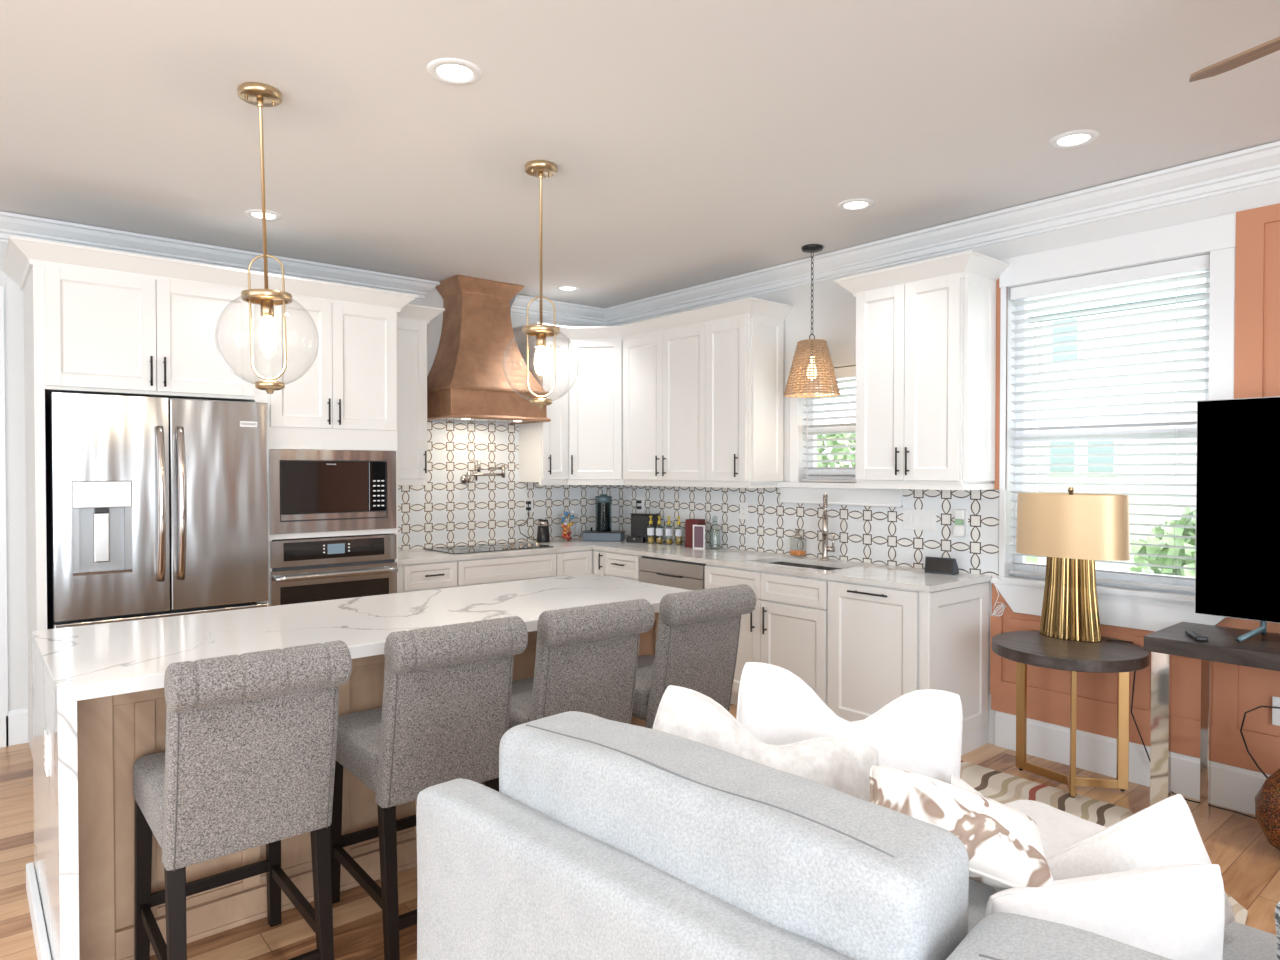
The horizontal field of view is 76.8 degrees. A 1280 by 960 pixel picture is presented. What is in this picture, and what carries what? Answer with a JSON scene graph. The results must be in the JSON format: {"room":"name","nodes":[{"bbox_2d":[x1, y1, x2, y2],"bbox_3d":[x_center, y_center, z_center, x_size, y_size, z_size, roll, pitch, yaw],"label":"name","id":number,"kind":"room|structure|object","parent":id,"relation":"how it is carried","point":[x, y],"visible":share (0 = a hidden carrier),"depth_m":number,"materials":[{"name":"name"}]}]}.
{"room":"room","nodes":[
{"label":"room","id":0,"kind":"room"},
{"bbox_2d":[0,242,593,741],"bbox_3d":[-3.016,0.003,4.743,7.300,2.840,0.140,-1,1,-40],"label":"wall","id":1,"kind":"structure","parent":0,"point":[14,367],"depth_m":4.36,"materials":[{"name":"white paint"}]},
{"bbox_2d":[0,286,8,747],"bbox_3d":[-3.415,0.199,4.308,0.055,2.460,0.016,-1,1,-40],"label":"trim","id":2,"kind":"structure","parent":1,"relation":"attached to","point":[3,555],"depth_m":4.31,"materials":[{"name":"white paint"}]},
{"bbox_2d":[6,707,27,745],"bbox_3d":[-3.365,1.333,4.365,0.095,0.189,0.016,-1,1,-40],"label":"baseboard","id":3,"kind":"structure","parent":1,"relation":"attached to","point":[17,723],"depth_m":4.36,"materials":[{"name":"white paint"}]},
{"bbox_2d":[2,235,417,312],"bbox_3d":[-2.384,-1.079,4.636,1.980,0.102,0.809,-1,1,-40],"label":"trim","id":4,"kind":"structure","parent":1,"relation":"attached to","point":[21,253],"depth_m":4.17,"materials":[{"name":"white paint"}]},
{"bbox_2d":[0,211,439,301],"bbox_3d":[-3.602,-1.334,4.074,5.565,0.137,0.110,-1,1,-40],"label":"trim","id":5,"kind":"structure","parent":1,"relation":"attached to","point":[12,224],"depth_m":4.84,"materials":[{"name":"white paint"}]},
{"bbox_2d":[397,319,427,484],"bbox_3d":[-1.690,-0.522,5.509,0.376,1.112,0.382,-1,1,-40],"label":"upper cabinet","id":6,"kind":"object","parent":1,"relation":"attached to","point":[411,335],"visible":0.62,"depth_m":5.44,"materials":[{"name":"white paint"}]},
{"bbox_2d":[397,304,444,323],"bbox_3d":[-1.607,-1.117,5.545,0.377,0.102,0.419,-1,1,-40],"label":"trim","id":7,"kind":"structure","parent":6,"relation":"attached to","point":[412,312],"depth_m":5.43,"materials":[{"name":"white paint"}]},
{"bbox_2d":[460,460,504,483],"bbox_3d":[-1.176,-0.062,6.108,0.342,0.180,0.122,-1,1,-40],"label":"pot filler","id":8,"kind":"object","parent":1,"relation":"attached to","point":[464,479],"visible":1,"depth_m":6.07,"materials":[{"name":"silver metal"}]},
{"bbox_2d":[427,275,550,424],"bbox_3d":[-1.131,-0.929,5.877,0.814,1.003,0.510,-1,1,-40],"label":"range hood","id":9,"kind":"object","parent":1,"relation":"attached to","point":[466,380],"visible":0.91,"depth_m":5.76,"materials":[{"name":"orange metal"}]},
{"bbox_2d":[398,420,606,549],"bbox_3d":[-1.119,0.015,6.244,2.182,0.946,0.010,-1,1,-40],"label":"backsplash","id":10,"kind":"structure","parent":1,"relation":"attached to","point":[445,511],"depth_m":6.15,"materials":[{"name":"tile"}]},
{"bbox_2d":[518,337,567,484],"bbox_3d":[-0.745,-0.530,6.305,0.245,1.137,0.382,-1,1,-40],"label":"upper cabinet","id":11,"kind":"object","parent":1,"relation":"attached to","point":[543,446],"visible":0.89,"depth_m":6.21,"materials":[{"name":"white paint"}]},
{"bbox_2d":[513,297,792,343],"bbox_3d":[-0.004,-1.116,5.845,2.236,0.102,0.541,0,1,31],"label":"trim","id":12,"kind":"structure","parent":11,"relation":"attached to","point":[745,307],"depth_m":5.70,"materials":[{"name":"white paint"}]},
{"bbox_2d":[568,338,623,484],"bbox_3d":[-0.328,-0.533,6.487,0.647,1.137,0.642,-1,1,-40],"label":"upper cabinet","id":13,"kind":"object","parent":1,"relation":"attached to","point":[595,366],"visible":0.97,"depth_m":6.25,"materials":[{"name":"white paint"}]},
{"bbox_2d":[0,0,1279,307],"bbox_3d":[-0.692,-1.426,1.856,7.440,0.100,10.640,-1,1,-40],"label":"ceiling","id":14,"kind":"structure","parent":0,"point":[690,143],"depth_m":3.11,"materials":[{"name":"white paint"}]},
{"bbox_2d":[244,209,281,220],"bbox_3d":[-2.002,-1.407,4.296,0.184,0.006,0.184,-1,1,-40],"label":"recessed light","id":15,"kind":"object","parent":14,"relation":"in","point":[253,213],"visible":0.91,"depth_m":4.29,"materials":[{"name":"white plastic"}]},
{"bbox_2d":[215,82,316,393],"bbox_3d":[-1.346,-0.850,2.900,0.340,1.081,0.340,-2,1,-40],"label":"globe pendant","id":16,"kind":"object","parent":14,"relation":"hanging from","point":[261,95],"visible":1,"depth_m":2.89,"materials":[{"name":"gold metal"}]},
{"bbox_2d":[260,299,273,316],"bbox_3d":[-1.340,-0.617,2.904,0.044,0.058,0.044,-2,1,-40],"label":"socket","id":17,"kind":"object","parent":16,"relation":"attached to","point":[266,305],"depth_m":2.89,"materials":[{"name":"gold metal"}]},
{"bbox_2d":[427,58,481,84],"bbox_3d":[-0.630,-1.385,2.745,0.184,0.006,0.184,-1,1,-40],"label":"recessed light","id":18,"kind":"object","parent":14,"relation":"in","point":[453,71],"visible":1,"depth_m":2.74,"materials":[{"name":"white plastic"}]},
{"bbox_2d":[503,160,569,408],"bbox_3d":[-0.442,-0.859,3.611,0.340,1.081,0.340,-1,1,-40],"label":"globe pendant","id":19,"kind":"object","parent":14,"relation":"hanging from","point":[540,169],"visible":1,"depth_m":3.60,"materials":[{"name":"gold metal"}]},
{"bbox_2d":[536,333,545,346],"bbox_3d":[-0.442,-0.627,3.614,0.044,0.058,0.044,-1,1,-40],"label":"socket","id":20,"kind":"object","parent":19,"relation":"attached to","point":[540,337],"depth_m":3.60,"materials":[{"name":"gold metal"}]},
{"bbox_2d":[784,244,840,397],"bbox_3d":[1.048,-0.966,4.925,0.342,0.905,0.343,1,1,42],"label":"pendant","id":21,"kind":"object","parent":14,"relation":"hanging from","point":[806,351],"visible":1,"depth_m":4.85,"materials":[{"name":"brown wicker"}]},
{"bbox_2d":[837,198,874,210],"bbox_3d":[1.103,-1.405,4.127,0.184,0.006,0.184,-1,1,-40],"label":"recessed light","id":22,"kind":"object","parent":14,"relation":"in","point":[857,204],"visible":1,"depth_m":4.12,"materials":[{"name":"white plastic"}]},
{"bbox_2d":[1049,129,1098,148],"bbox_3d":[1.774,-1.393,3.307,0.184,0.006,0.184,-1,1,-40],"label":"recessed light","id":23,"kind":"object","parent":14,"relation":"in","point":[1076,138],"visible":1,"depth_m":3.30,"materials":[{"name":"white plastic"}]},
{"bbox_2d":[1189,36,1279,81],"bbox_3d":[1.663,-1.217,1.686,1.012,0.311,1.012,-1,1,-40],"label":"ceiling fan","id":24,"kind":"object","parent":14,"relation":"hanging from","point":[1271,46],"visible":1,"depth_m":2.10,"materials":[{"name":"brown wood"}]},
{"bbox_2d":[0,703,1279,959],"bbox_3d":[-0.692,1.493,1.897,7.440,0.060,10.640,-1,1,-40],"label":"floor","id":25,"kind":"structure","parent":0,"point":[1249,864],"depth_m":2.90,"materials":[{"name":"brown wood"}]},
{"bbox_2d":[24,264,268,757],"bbox_3d":[-2.686,0.193,4.425,1.040,2.470,0.772,-1,1,-40],"label":"refrigerator surround","id":26,"kind":"object","parent":25,"relation":"on","point":[86,331],"visible":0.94,"depth_m":4.08,"materials":[{"name":"white paint"}]},
{"bbox_2d":[45,392,268,628],"bbox_3d":[-2.617,0.493,4.381,0.958,1.830,0.838,-1,1,-40],"label":"refrigerator","id":27,"kind":"object","parent":25,"relation":"on","point":[156,507],"visible":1,"depth_m":4.07,"materials":[{"name":"grey metal"}]},
{"bbox_2d":[133,640,351,959],"bbox_3d":[-1.146,0.947,2.289,0.434,1.021,0.673,-1,1,-40],"label":"bar stool","id":28,"kind":"object","parent":25,"relation":"on","point":[248,759],"visible":1,"depth_m":2.10,"materials":[{"name":"grey fabric"}]},
{"bbox_2d":[267,297,397,605],"bbox_3d":[-1.999,0.185,5.004,0.756,2.470,0.772,-1,1,-40],"label":"tall cabinet","id":29,"kind":"object","parent":25,"relation":"on","point":[344,397],"visible":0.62,"depth_m":4.72,"materials":[{"name":"white paint"}]},
{"bbox_2d":[269,449,395,533],"bbox_3d":[-1.912,0.060,4.888,0.730,0.474,0.422,-1,1,-40],"label":"microwave","id":30,"kind":"object","parent":29,"relation":"in","point":[310,490],"visible":1,"depth_m":4.71,"materials":[{"name":"silver metal"}]},
{"bbox_2d":[270,534,397,605],"bbox_3d":[-1.941,0.668,4.931,0.730,0.665,0.632,-1,1,-40],"label":"wall oven","id":31,"kind":"object","parent":29,"relation":"in","point":[304,570],"visible":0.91,"depth_m":4.71,"materials":[{"name":"silver metal"}]},
{"bbox_2d":[26,573,692,959],"bbox_3d":[-0.914,0.987,3.285,2.482,0.914,0.980,-1,1,-40],"label":"kitchen island","id":32,"kind":"object","parent":25,"relation":"on","point":[98,694],"visible":0.34,"depth_m":2.59,"materials":[{"name":"stone"}]},
{"bbox_2d":[44,730,48,776],"bbox_3d":[-1.744,0.802,2.373,0.008,0.120,0.075,-1,1,-40],"label":"wall outlet","id":33,"kind":"object","parent":32,"relation":"attached to","point":[46,737],"visible":1,"depth_m":2.35,"materials":[{"name":"white plastic"}]},
{"bbox_2d":[398,560,456,592],"bbox_3d":[-1.571,0.971,5.448,0.448,0.884,0.662,-1,1,-40],"label":"base cabinet","id":34,"kind":"object","parent":25,"relation":"on","point":[431,575],"visible":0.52,"depth_m":5.22,"materials":[{"name":"white paint"}]},
{"bbox_2d":[330,616,527,959],"bbox_3d":[-0.721,0.942,2.660,0.434,1.021,0.673,-1,1,-39],"label":"bar stool","id":35,"kind":"object","parent":25,"relation":"on","point":[443,716],"visible":0.91,"depth_m":2.45,"materials":[{"name":"grey fabric"}]},
{"bbox_2d":[456,552,555,586],"bbox_3d":[-1.108,0.966,5.859,0.788,0.884,0.628,-1,1,-40],"label":"base cabinet","id":36,"kind":"object","parent":25,"relation":"on","point":[479,571],"visible":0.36,"depth_m":5.60,"materials":[{"name":"white paint"}]},
{"bbox_2d":[480,599,654,783],"bbox_3d":[-0.316,0.937,3.008,0.434,1.021,0.673,-1,1,-38],"label":"bar stool","id":37,"kind":"object","parent":25,"relation":"on","point":[586,659],"visible":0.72,"depth_m":2.79,"materials":[{"name":"grey fabric"}]},
{"bbox_2d":[555,549,592,576],"bbox_3d":[-0.674,0.961,6.225,0.346,0.884,0.628,-1,1,-40],"label":"base cabinet","id":38,"kind":"object","parent":25,"relation":"on","point":[581,561],"visible":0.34,"depth_m":5.98,"materials":[{"name":"white paint"}]},
{"bbox_2d":[593,550,605,575],"bbox_3d":[-0.094,0.960,6.228,0.652,0.884,0.153,-1,1,-40],"label":"base cabinet","id":39,"kind":"object","parent":25,"relation":"on","point":[598,555],"visible":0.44,"depth_m":6.03,"materials":[{"name":"white paint"}]},
{"bbox_2d":[604,551,640,580],"bbox_3d":[0.085,0.963,6.015,0.652,0.884,0.402,-1,1,-40],"label":"base cabinet","id":40,"kind":"object","parent":25,"relation":"on","point":[617,565],"visible":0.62,"depth_m":5.82,"materials":[{"name":"white paint"}]},
{"bbox_2d":[639,556,705,590],"bbox_3d":[0.420,0.924,5.609,0.626,0.775,0.639,-1,1,-40],"label":"dishwasher","id":41,"kind":"object","parent":25,"relation":"on","point":[687,575],"visible":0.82,"depth_m":5.39,"materials":[{"name":"grey metal"}]},
{"bbox_2d":[632,584,755,728],"bbox_3d":[0.095,0.932,3.367,0.434,1.021,0.673,-1,1,-39],"label":"bar stool","id":42,"kind":"object","parent":25,"relation":"on","point":[698,631],"visible":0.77,"depth_m":3.15,"materials":[{"name":"grey fabric"}]},
{"bbox_2d":[705,564,828,705],"bbox_3d":[0.940,0.978,5.000,0.652,0.884,0.956,-1,1,-40],"label":"base cabinet","id":43,"kind":"object","parent":25,"relation":"on","point":[787,627],"visible":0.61,"depth_m":4.68,"materials":[{"name":"white paint"}]},
{"bbox_2d":[416,711,1276,959],"bbox_3d":[0.844,0.938,1.379,2.255,0.913,1.466,1,1,44],"label":"sofa","id":44,"kind":"object","parent":25,"relation":"on","point":[600,838],"visible":0.97,"depth_m":1.26,"materials":[{"name":"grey fabric"}]},
{"bbox_2d":[499,711,968,959],"bbox_3d":[0.109,0.756,1.413,0.899,0.548,0.298,1,1,44],"label":"cushion","id":45,"kind":"object","parent":44,"relation":"on","point":[831,873],"depth_m":1.21,"materials":[{"name":"grey fabric"}]},
{"bbox_2d":[652,685,878,801],"bbox_3d":[0.259,0.769,1.879,0.624,0.535,0.211,0,1,1],"label":"throw pillow","id":46,"kind":"object","parent":44,"relation":"on","point":[841,764],"visible":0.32,"depth_m":1.89,"materials":[{"name":"beige fabric"}]},
{"bbox_2d":[736,662,962,783],"bbox_3d":[0.547,0.755,2.127,0.663,0.522,0.216,0,1,-3],"label":"throw pillow","id":47,"kind":"object","parent":44,"relation":"on","point":[918,731],"visible":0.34,"depth_m":2.11,"materials":[{"name":"white fabric"}]},
{"bbox_2d":[869,765,1053,889],"bbox_3d":[0.612,0.673,1.565,0.334,0.150,0.238,0,1,13],"label":"throw pillow","id":48,"kind":"object","parent":44,"relation":"on","point":[1003,844],"visible":0.68,"depth_m":1.52,"materials":[{"name":"white fabric"}]},
{"bbox_2d":[950,774,1002,891],"bbox_3d":[0.865,0.892,1.958,0.309,0.302,0.199,0,1,-9],"label":"throw pillow","id":49,"kind":"object","parent":44,"relation":"on","point":[954,780],"visible":0.1,"depth_m":2.00,"materials":[{"name":"white fabric"}]},
{"bbox_2d":[968,879,996,932],"bbox_3d":[0.539,1.080,1.834,0.864,0.182,1.244,1,1,44],"label":"seat cushion","id":50,"kind":"object","parent":44,"relation":"on","point":[979,894],"depth_m":1.91,"materials":[{"name":"grey fabric"}]},
{"bbox_2d":[1004,800,1105,856],"bbox_3d":[1.057,0.935,2.127,0.325,0.114,0.321,0,1,-30],"label":"throw pillow","id":51,"kind":"object","parent":44,"relation":"on","point":[1058,829],"visible":0.35,"depth_m":2.08,"materials":[{"name":"white fabric"}]},
{"bbox_2d":[946,912,1170,959],"bbox_3d":[0.809,0.807,0.722,1.053,0.466,0.296,1,1,44],"label":"cushion","id":52,"kind":"object","parent":44,"relation":"on","point":[998,936],"depth_m":1.02,"materials":[{"name":"grey fabric"}]},
{"bbox_2d":[985,864,1224,959],"bbox_3d":[0.839,0.872,1.459,0.483,0.334,0.176,0,1,-10],"label":"throw pillow","id":53,"kind":"object","parent":44,"relation":"on","point":[1173,912],"visible":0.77,"depth_m":1.41,"materials":[{"name":"white fabric"}]},
{"bbox_2d":[1046,794,1234,926],"bbox_3d":[1.041,0.896,1.735,0.493,0.414,0.133,0,1,-10],"label":"throw pillow","id":54,"kind":"object","parent":44,"relation":"on","point":[1165,832],"visible":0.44,"depth_m":1.72,"materials":[{"name":"white fabric"}]},
{"bbox_2d":[1222,921,1276,959],"bbox_3d":[1.230,1.089,1.159,1.058,0.182,1.246,1,1,44],"label":"seat cushion","id":55,"kind":"object","parent":44,"relation":"on","point":[1241,941],"depth_m":1.75,"materials":[{"name":"grey fabric"}]},
{"bbox_2d":[1275,902,1279,959],"bbox_3d":[1.425,0.914,1.487,0.408,0.234,0.147,1,1,33],"label":"throw pillow","id":56,"kind":"object","parent":44,"relation":"on","point":[1277,909],"visible":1,"depth_m":1.58,"materials":[{"name":"white fabric"}]},
{"bbox_2d":[828,580,919,721],"bbox_3d":[1.429,0.986,4.421,0.652,0.884,0.558,-1,1,-40],"label":"base cabinet","id":57,"kind":"object","parent":25,"relation":"on","point":[874,631],"visible":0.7,"depth_m":4.24,"materials":[{"name":"white paint"}]},
{"bbox_2d":[398,537,991,591],"bbox_3d":[-0.028,0.521,4.956,2.183,0.030,3.394,-1,1,-40],"label":"countertop","id":58,"kind":"structure","parent":57,"relation":"on","point":[901,577],"depth_m":5.13,"materials":[{"name":"stone"}]},
{"bbox_2d":[423,542,553,553],"bbox_3d":[-1.093,0.476,5.863,0.805,0.034,0.475,-1,1,-40],"label":"cooktop","id":59,"kind":"object","parent":58,"relation":"in","point":[463,549],"visible":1,"depth_m":5.81,"materials":[{"name":"black glass"}]},
{"bbox_2d":[537,519,549,542],"bbox_3d":[-0.758,0.399,6.337,0.104,0.176,0.104,-1,1,-40],"label":"coffee grinder","id":60,"kind":"object","parent":58,"relation":"on","point":[543,536],"visible":1,"depth_m":6.30,"materials":[{"name":"black plastic"}]},
{"bbox_2d":[582,494,624,540],"bbox_3d":[-0.290,0.299,6.488,0.320,0.371,0.175,0,1,10],"label":"coffee maker","id":61,"kind":"object","parent":58,"relation":"on","point":[603,532],"visible":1,"depth_m":6.43,"materials":[{"name":"blue"}]},
{"bbox_2d":[626,513,659,542],"bbox_3d":[0.025,0.374,6.345,0.222,0.225,0.184,0,1,22],"label":"appliance","id":62,"kind":"object","parent":58,"relation":"on","point":[639,521],"visible":0.94,"depth_m":6.30,"materials":[{"name":"black plastic"}]},
{"bbox_2d":[626,536,644,542],"bbox_3d":[-0.033,0.465,6.311,0.140,0.045,0.055,0,1,22],"label":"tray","id":63,"kind":"object","parent":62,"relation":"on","point":[634,539],"depth_m":6.29,"materials":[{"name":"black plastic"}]},
{"bbox_2d":[685,519,704,547],"bbox_3d":[0.405,0.390,5.928,0.114,0.205,0.100,1,1,38],"label":"box","id":64,"kind":"object","parent":58,"relation":"on","point":[689,523],"visible":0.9,"depth_m":5.90,"materials":[{"name":"red"}]},
{"bbox_2d":[693,525,704,548],"bbox_3d":[0.425,0.409,5.811,0.100,0.170,0.012,1,1,38],"label":"photo frame","id":65,"kind":"object","parent":58,"relation":"on","point":[698,530],"visible":1,"depth_m":5.81,"materials":[{"name":"white plastic"}]},
{"bbox_2d":[694,526,702,547],"bbox_3d":[0.426,0.409,5.812,0.082,0.152,0.006,1,1,38],"label":"picture","id":66,"kind":"object","parent":65,"relation":"attached to","point":[698,530],"depth_m":5.81},
{"bbox_2d":[791,529,804,555],"bbox_3d":[1.036,0.405,5.279,0.084,0.178,0.094,-1,1,-40],"label":"soap dispenser","id":67,"kind":"object","parent":58,"relation":"on","point":[793,552],"visible":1,"depth_m":5.26,"materials":[{"name":"clear glass"}]},
{"bbox_2d":[770,561,843,569],"bbox_3d":[0.995,0.639,4.928,0.340,0.204,0.640,-1,1,-40],"label":"sink","id":68,"kind":"object","parent":58,"relation":"in","point":[779,562],"visible":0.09,"depth_m":5.11,"materials":[{"name":"silver metal"}]},
{"bbox_2d":[821,493,834,560],"bbox_3d":[1.164,0.293,5.006,0.088,0.424,0.198,0,1,13],"label":"kitchen faucet","id":69,"kind":"object","parent":58,"relation":"on","point":[825,548],"visible":1,"depth_m":5.06,"materials":[{"name":"silver metal"}]},
{"bbox_2d":[925,556,958,574],"bbox_3d":[1.663,0.469,4.455,0.164,0.088,0.081,1,1,40],"label":"smart display","id":70,"kind":"object","parent":58,"relation":"on","point":[939,565],"visible":1,"depth_m":4.42,"materials":[{"name":"grey"}]},
{"bbox_2d":[919,582,988,754],"bbox_3d":[1.642,0.989,4.198,0.613,0.884,0.054,-1,1,-40],"label":"end panel","id":71,"kind":"object","parent":25,"relation":"on","point":[954,622],"visible":0.68,"depth_m":4.20,"materials":[{"name":"white paint"}]},
{"bbox_2d":[992,631,1149,797],"bbox_3d":[1.971,1.096,3.729,0.640,0.678,0.640,-1,1,-40],"label":"side table","id":72,"kind":"object","parent":25,"relation":"on","point":[1025,648],"visible":0.98,"depth_m":3.71,"materials":[{"name":"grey wood"}]},
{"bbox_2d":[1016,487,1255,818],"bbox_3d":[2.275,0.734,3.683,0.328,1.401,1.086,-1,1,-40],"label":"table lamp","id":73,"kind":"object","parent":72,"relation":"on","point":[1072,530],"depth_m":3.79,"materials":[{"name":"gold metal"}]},
{"bbox_2d":[960,760,1247,924],"bbox_3d":[0.960,1.447,2.621,2.920,0.011,1.540,-1,1,-40],"label":"area rug","id":74,"kind":"object","parent":25,"relation":"on","point":[1003,788],"visible":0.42,"depth_m":3.64,"materials":[{"name":"beige fabric"}]},
{"bbox_2d":[1144,622,1279,819],"bbox_3d":[2.846,1.051,2.806,0.480,0.800,1.810,-1,1,-40],"label":"console table","id":75,"kind":"object","parent":25,"relation":"on","point":[1257,651],"visible":0.94,"depth_m":3.32,"materials":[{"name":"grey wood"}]},
{"bbox_2d":[1185,630,1207,640],"bbox_3d":[2.268,0.633,3.293,0.044,0.020,0.150,0,1,20],"label":"remote control","id":76,"kind":"object","parent":75,"relation":"on","point":[1195,635],"visible":1,"depth_m":3.26,"materials":[{"name":"black plastic"}]},
{"bbox_2d":[1195,396,1279,642],"bbox_3d":[2.846,0.162,2.793,0.238,0.972,1.586,-1,1,-40],"label":"television","id":77,"kind":"object","parent":75,"relation":"on","point":[1237,541],"visible":1,"depth_m":3.28,"materials":[{"name":"black"}]},
{"bbox_2d":[1255,768,1279,849],"bbox_3d":[2.551,1.202,3.089,0.320,0.490,0.320,-1,1,-40],"label":"mosaic vase","id":78,"kind":"object","parent":25,"relation":"on","point":[1267,799],"visible":1,"depth_m":3.09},
{"bbox_2d":[617,182,1279,744],"bbox_3d":[2.647,0.020,3.579,0.140,2.840,8.940,-1,1,-40],"label":"wall","id":79,"kind":"structure","parent":0,"point":[833,309],"depth_m":4.34,"materials":[{"name":"white paint"}]},
{"bbox_2d":[623,313,783,487],"bbox_3d":[0.406,-0.523,5.824,0.384,1.137,1.316,-1,1,-40],"label":"upper cabinet","id":80,"kind":"object","parent":79,"relation":"attached to","point":[703,405],"visible":1,"depth_m":5.52,"materials":[{"name":"white paint"}]},
{"bbox_2d":[607,485,998,578],"bbox_3d":[0.820,0.263,5.634,0.010,0.505,3.422,-1,1,-40],"label":"backsplash","id":81,"kind":"structure","parent":79,"relation":"attached to","point":[868,534],"depth_m":5.15,"materials":[{"name":"tile"}]},
{"bbox_2d":[808,382,855,482],"bbox_3d":[1.393,-0.350,5.119,0.047,0.735,0.800,-1,1,-40],"label":"window","id":82,"kind":"structure","parent":79,"relation":"in","point":[838,428],"depth_m":5.35,"materials":[{"name":"white paint"}]},
{"bbox_2d":[802,366,856,482],"bbox_3d":[1.342,-0.347,5.076,0.060,0.728,0.784,-1,1,-40],"label":"window blind","id":83,"kind":"object","parent":82,"relation":"attached to","point":[843,372],"visible":0.38,"depth_m":5.18,"materials":[{"name":"white paint"}]},
{"bbox_2d":[777,371,905,506],"bbox_3d":[1.278,-0.281,5.114,0.150,0.873,0.940,-1,1,-40],"label":"trim","id":84,"kind":"structure","parent":79,"relation":"attached to","point":[794,491],"depth_m":5.20,"materials":[{"name":"white paint"}]},
{"bbox_2d":[510,141,1279,325],"bbox_3d":[2.182,-1.323,3.259,0.960,0.137,8.800,-1,1,-40],"label":"trim","id":85,"kind":"structure","parent":79,"relation":"attached to","point":[1256,166],"depth_m":4.38,"materials":[{"name":"white paint"}]},
{"bbox_2d":[903,509,935,530],"bbox_3d":[1.617,0.231,4.673,0.009,0.118,0.204,-1,1,-40],"label":"wall switch","id":86,"kind":"object","parent":79,"relation":"attached to","point":[913,519],"visible":1,"depth_m":4.67,"materials":[{"name":"white plastic"}]},
{"bbox_2d":[855,272,995,489],"bbox_3d":[1.557,-0.512,4.459,0.384,1.121,0.656,-1,1,-40],"label":"upper cabinet","id":87,"kind":"object","parent":79,"relation":"attached to","point":[926,349],"visible":1,"depth_m":4.29,"materials":[{"name":"white paint"}]},
{"bbox_2d":[834,250,1008,297],"bbox_3d":[1.534,-1.092,4.446,0.419,0.102,0.819,-1,1,-40],"label":"trim","id":88,"kind":"structure","parent":87,"relation":"on","point":[970,261],"depth_m":4.24,"materials":[{"name":"white paint"}]},
{"bbox_2d":[953,509,967,536],"bbox_3d":[1.768,0.237,4.466,0.045,0.150,0.072,-1,1,-40],"label":"plug","id":89,"kind":"object","parent":79,"relation":"attached to","point":[960,529],"visible":1,"depth_m":4.45,"materials":[{"name":"white plastic"}]},
{"bbox_2d":[1002,575,1194,602],"bbox_3d":[2.264,0.531,3.975,0.145,0.023,0.910,-1,1,-40],"label":"trim","id":90,"kind":"structure","parent":79,"relation":"attached to","point":[1104,588],"depth_m":3.84,"materials":[{"name":"white paint"}]},
{"bbox_2d":[1014,271,1209,592],"bbox_3d":[2.324,-0.241,4.015,0.047,1.550,0.910,-1,1,-40],"label":"window","id":91,"kind":"structure","parent":79,"relation":"in","point":[1018,487],"depth_m":4.13,"materials":[{"name":"white paint"}]},
{"bbox_2d":[1009,254,1209,591],"bbox_3d":[2.273,-0.255,3.972,0.060,1.518,0.894,-1,1,-40],"label":"window blind","id":92,"kind":"object","parent":91,"relation":"attached to","point":[1201,263],"visible":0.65,"depth_m":3.91,"materials":[{"name":"white paint"}]},
{"bbox_2d":[991,213,1235,631],"bbox_3d":[2.249,-0.233,3.916,0.030,1.865,1.105,-1,1,-40],"label":"trim","id":93,"kind":"structure","parent":79,"relation":"attached to","point":[1216,235],"depth_m":3.79,"materials":[{"name":"white paint"}]},
{"bbox_2d":[995,711,1269,814],"bbox_3d":[3.646,1.362,2.291,0.016,0.189,5.375,-1,1,-40],"label":"baseboard","id":94,"kind":"structure","parent":79,"relation":"attached to","point":[1232,787],"depth_m":3.84,"materials":[{"name":"white paint"}]},
{"bbox_2d":[990,203,1279,774],"bbox_3d":[3.634,0.063,2.279,0.026,2.410,5.400,-1,1,-40],"label":"wall paneling","id":95,"kind":"structure","parent":79,"relation":"attached to","point":[1237,690],"depth_m":3.56,"materials":[{"name":"paint"}]},
{"bbox_2d":[1272,696,1279,725],"bbox_3d":[2.692,0.973,3.381,0.008,0.120,0.075,-1,1,-40],"label":"wall outlet","id":96,"kind":"object","parent":79,"relation":"attached to","point":[1275,700],"visible":1,"depth_m":3.40,"materials":[{"name":"white plastic"}]},
{"bbox_2d":[1240,706,1279,777],"bbox_3d":[2.615,1.085,3.381,0.124,0.281,0.121,0,1,-15],"label":"cord","id":97,"kind":"object","parent":96,"relation":"attached to","point":[1259,768],"visible":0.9,"depth_m":3.39,"materials":[{"name":"black plastic"}]},
{"label":"outside","id":98,"kind":"structure","parent":0,"visible":0},
{"bbox_2d":[1026,556,1037,562],"bbox_3d":[10.007,1.929,15.000,25.400,0.100,34.000,-1,1,-40],"label":"ground","id":99,"kind":"structure","parent":98,"point":[1029,559],"depth_m":18.58,"materials":[{"name":"green"}]},
{"bbox_2d":[817,434,854,466],"bbox_3d":[2.285,0.639,10.057,2.569,2.628,2.601,-1,1,-40],"label":"tree","id":100,"kind":"object","parent":99,"relation":"on","point":[847,442],"visible":0.05,"depth_m":9.52,"materials":[{"name":"green plant"}]},
{"bbox_2d":[1027,271,1205,572],"bbox_3d":[9.468,-1.958,10.502,6.750,7.800,6.700,-1,1,-40],"label":"house","id":101,"kind":"structure","parent":99,"relation":"on","point":[1200,396],"depth_m":10.10,"materials":[{"name":"white"}]},
{"bbox_2d":[1129,507,1195,576],"bbox_3d":[5.643,1.099,7.781,1.664,1.777,1.672,-1,1,-40],"label":"tree","id":102,"kind":"object","parent":99,"relation":"on","point":[1188,511],"visible":0.09,"depth_m":7.77,"materials":[{"name":"green plant"}]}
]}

